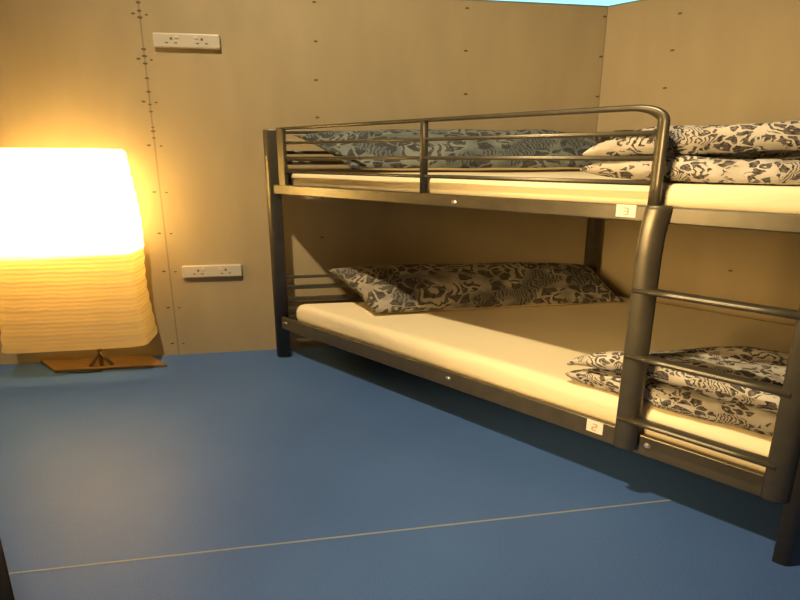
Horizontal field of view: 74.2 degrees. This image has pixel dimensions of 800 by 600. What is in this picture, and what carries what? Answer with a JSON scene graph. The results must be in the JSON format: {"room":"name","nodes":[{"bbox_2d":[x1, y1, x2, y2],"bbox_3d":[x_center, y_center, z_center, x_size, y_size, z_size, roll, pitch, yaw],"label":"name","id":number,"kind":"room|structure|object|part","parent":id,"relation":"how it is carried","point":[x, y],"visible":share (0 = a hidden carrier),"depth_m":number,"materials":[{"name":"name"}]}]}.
{"room":"dormitory","nodes":[
{"label":"dormitory","id":0,"kind":"room"},
{"bbox_2d":[0,0,607,364],"bbox_3d":[-1.162,-0.865,3.956,5.828,2.605,0.103,-2,15,-9],"label":"wall","id":1,"kind":"structure","parent":0,"point":[189,124],"depth_m":3.88,"materials":[{"name":"brown wood"}]},
{"bbox_2d":[152,32,220,49],"bbox_3d":[-1.443,-1.756,3.595,0.433,0.094,0.039,-2,15,-9],"label":"wall socket","id":2,"kind":"object","parent":1,"relation":"attached to","point":[160,40],"visible":1,"depth_m":3.58,"materials":[{"name":"beige plastic"}]},
{"bbox_2d":[182,264,241,277],"bbox_3d":[-1.420,-0.224,4.013,0.431,0.094,0.039,-2,15,-9],"label":"wall socket","id":3,"kind":"object","parent":1,"relation":"attached to","point":[224,270],"visible":1,"depth_m":3.99,"materials":[{"name":"beige plastic"}]},
{"bbox_2d":[0,346,799,599],"bbox_3d":[0.439,0.975,2.255,8.641,0.061,5.044,0,15,0],"label":"floor","id":4,"kind":"structure","parent":0,"point":[329,472],"depth_m":2.39,"materials":[{"name":"blue plastic"}]},
{"bbox_2d":[0,148,166,372],"bbox_3d":[-2.227,-0.238,3.651,1.023,1.555,0.426,-2,15,-6],"label":"floor lamp","id":5,"kind":"object","parent":4,"relation":"on","point":[73,278],"visible":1,"depth_m":3.48,"materials":[{"name":"paper"}]},
{"bbox_3d":[-2.292,0.516,3.818,0.284,0.008,0.037,0,15,0],"label":"power cord","id":6,"kind":"part","parent":5,"relation":"part of","materials":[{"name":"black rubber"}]},
{"bbox_3d":[-2.190,-0.053,3.741,0.028,1.110,0.028,0,15,0],"label":"stem","id":7,"kind":"part","parent":5,"relation":"part of","materials":[{"name":"black metal"}]},
{"bbox_2d":[262,105,799,566],"bbox_3d":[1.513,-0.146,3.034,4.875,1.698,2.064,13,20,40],"label":"bunk bed","id":8,"kind":"object","parent":4,"relation":"on","point":[780,482],"visible":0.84,"depth_m":2.25,"materials":[{"name":"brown metal"}]},
{"bbox_3d":[-0.903,-0.374,3.900,0.112,1.686,0.045,0,15,0],"label":"post","id":9,"kind":"part","parent":8,"relation":"part of","materials":[{"name":"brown metal"}]},
{"bbox_3d":[0.331,0.112,4.240,2.472,0.090,0.020,-2,15,-9],"label":"rail","id":10,"kind":"part","parent":8,"relation":"part of","materials":[{"name":"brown metal"}]},
{"bbox_3d":[0.331,-0.889,3.970,2.472,0.150,0.020,-2,15,-9],"label":"rail","id":11,"kind":"part","parent":8,"relation":"part of","materials":[{"name":"brown metal"}]},
{"bbox_3d":[0.111,-0.764,2.830,1.836,0.398,1.664,0,15,0],"label":"guard rail","id":12,"kind":"part","parent":8,"relation":"part of","materials":[{"name":"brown metal"}]},
{"bbox_3d":[0.292,0.450,3.000,3.199,0.095,0.025,13,20,40],"label":"rail","id":13,"kind":"part","parent":8,"relation":"part of","materials":[{"name":"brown metal"}]},
{"bbox_3d":[0.292,-0.512,2.740,3.199,0.065,0.025,13,20,40],"label":"rail","id":14,"kind":"part","parent":8,"relation":"part of","materials":[{"name":"brown metal"}]},
{"bbox_2d":[291,170,799,213],"bbox_3d":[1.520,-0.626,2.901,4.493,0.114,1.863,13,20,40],"label":"mattress","id":15,"kind":"object","parent":8,"relation":"on","point":[773,198],"visible":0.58,"depth_m":2.35,"materials":[{"name":"beige fabric"}]},
{"bbox_2d":[294,129,600,170],"bbox_3d":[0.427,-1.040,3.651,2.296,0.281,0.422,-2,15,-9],"label":"pillow","id":16,"kind":"object","parent":15,"relation":"on","point":[541,146],"visible":0.77,"depth_m":3.52,"materials":[{"name":"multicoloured fabric"}]},
{"bbox_2d":[580,120,799,184],"bbox_3d":[1.567,-0.585,2.086,1.472,0.229,0.713,13,20,41],"label":"duvet","id":17,"kind":"object","parent":15,"relation":"on","point":[769,152],"visible":0.94,"depth_m":2.01,"materials":[{"name":"fabric"}]},
{"bbox_2d":[297,296,794,472],"bbox_3d":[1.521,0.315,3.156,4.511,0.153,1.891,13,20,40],"label":"mattress","id":18,"kind":"object","parent":8,"relation":"on","point":[527,351],"visible":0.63,"depth_m":3.19,"materials":[{"name":"beige fabric"}]},
{"bbox_2d":[327,262,624,312],"bbox_3d":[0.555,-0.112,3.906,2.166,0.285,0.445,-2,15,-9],"label":"pillow","id":19,"kind":"object","parent":18,"relation":"on","point":[409,287],"visible":1,"depth_m":3.79,"materials":[{"name":"fabric"}]},
{"bbox_2d":[565,346,788,436],"bbox_3d":[1.486,0.353,2.303,1.362,0.212,0.604,13,20,39],"label":"duvet","id":20,"kind":"object","parent":18,"relation":"on","point":[683,393],"visible":0.72,"depth_m":2.22,"materials":[{"name":"fabric"}]},
{"bbox_3d":[1.564,-0.479,4.290,0.112,1.686,0.045,0,15,0],"label":"post","id":21,"kind":"part","parent":8,"relation":"part of","materials":[{"name":"brown metal"}]},
{"bbox_3d":[1.003,0.141,2.200,0.114,1.056,0.056,0,15,0],"label":"ladder rail","id":22,"kind":"part","parent":8,"relation":"part of","materials":[{"name":"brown metal"}]},
{"bbox_3d":[1.413,0.238,1.841,0.114,1.056,0.056,0,15,0],"label":"ladder rail","id":23,"kind":"part","parent":8,"relation":"part of","materials":[{"name":"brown metal"}]},
{"bbox_3d":[1.486,0.192,1.808,0.112,1.686,0.045,0,15,0],"label":"post","id":24,"kind":"part","parent":8,"relation":"part of","materials":[{"name":"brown metal"}]},
{"bbox_2d":[501,0,635,5],"bbox_3d":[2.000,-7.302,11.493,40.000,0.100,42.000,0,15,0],"label":"ceiling","id":25,"kind":"structure","parent":0,"point":[585,2],"depth_m":14.10,"materials":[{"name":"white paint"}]},
{"bbox_2d":[597,0,799,325],"bbox_3d":[3.199,-0.602,2.982,4.300,2.605,0.103,13,20,40],"label":"wall","id":26,"kind":"structure","parent":0,"point":[701,62],"depth_m":3.74,"materials":[{"name":"brown"}]},
{"bbox_3d":[-2.520,-0.396,2.221,2.858,2.605,2.605,0,15,0],"label":"wall","id":27,"kind":"structure","parent":0,"visible":0},
{"bbox_2d":[0,538,14,599],"bbox_3d":[-1.010,0.164,1.118,0.177,2.100,0.039,-2,15,-9],"label":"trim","id":28,"kind":"structure","parent":27,"relation":"attached to","point":[6,591],"depth_m":1.25,"materials":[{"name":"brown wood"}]}
]}

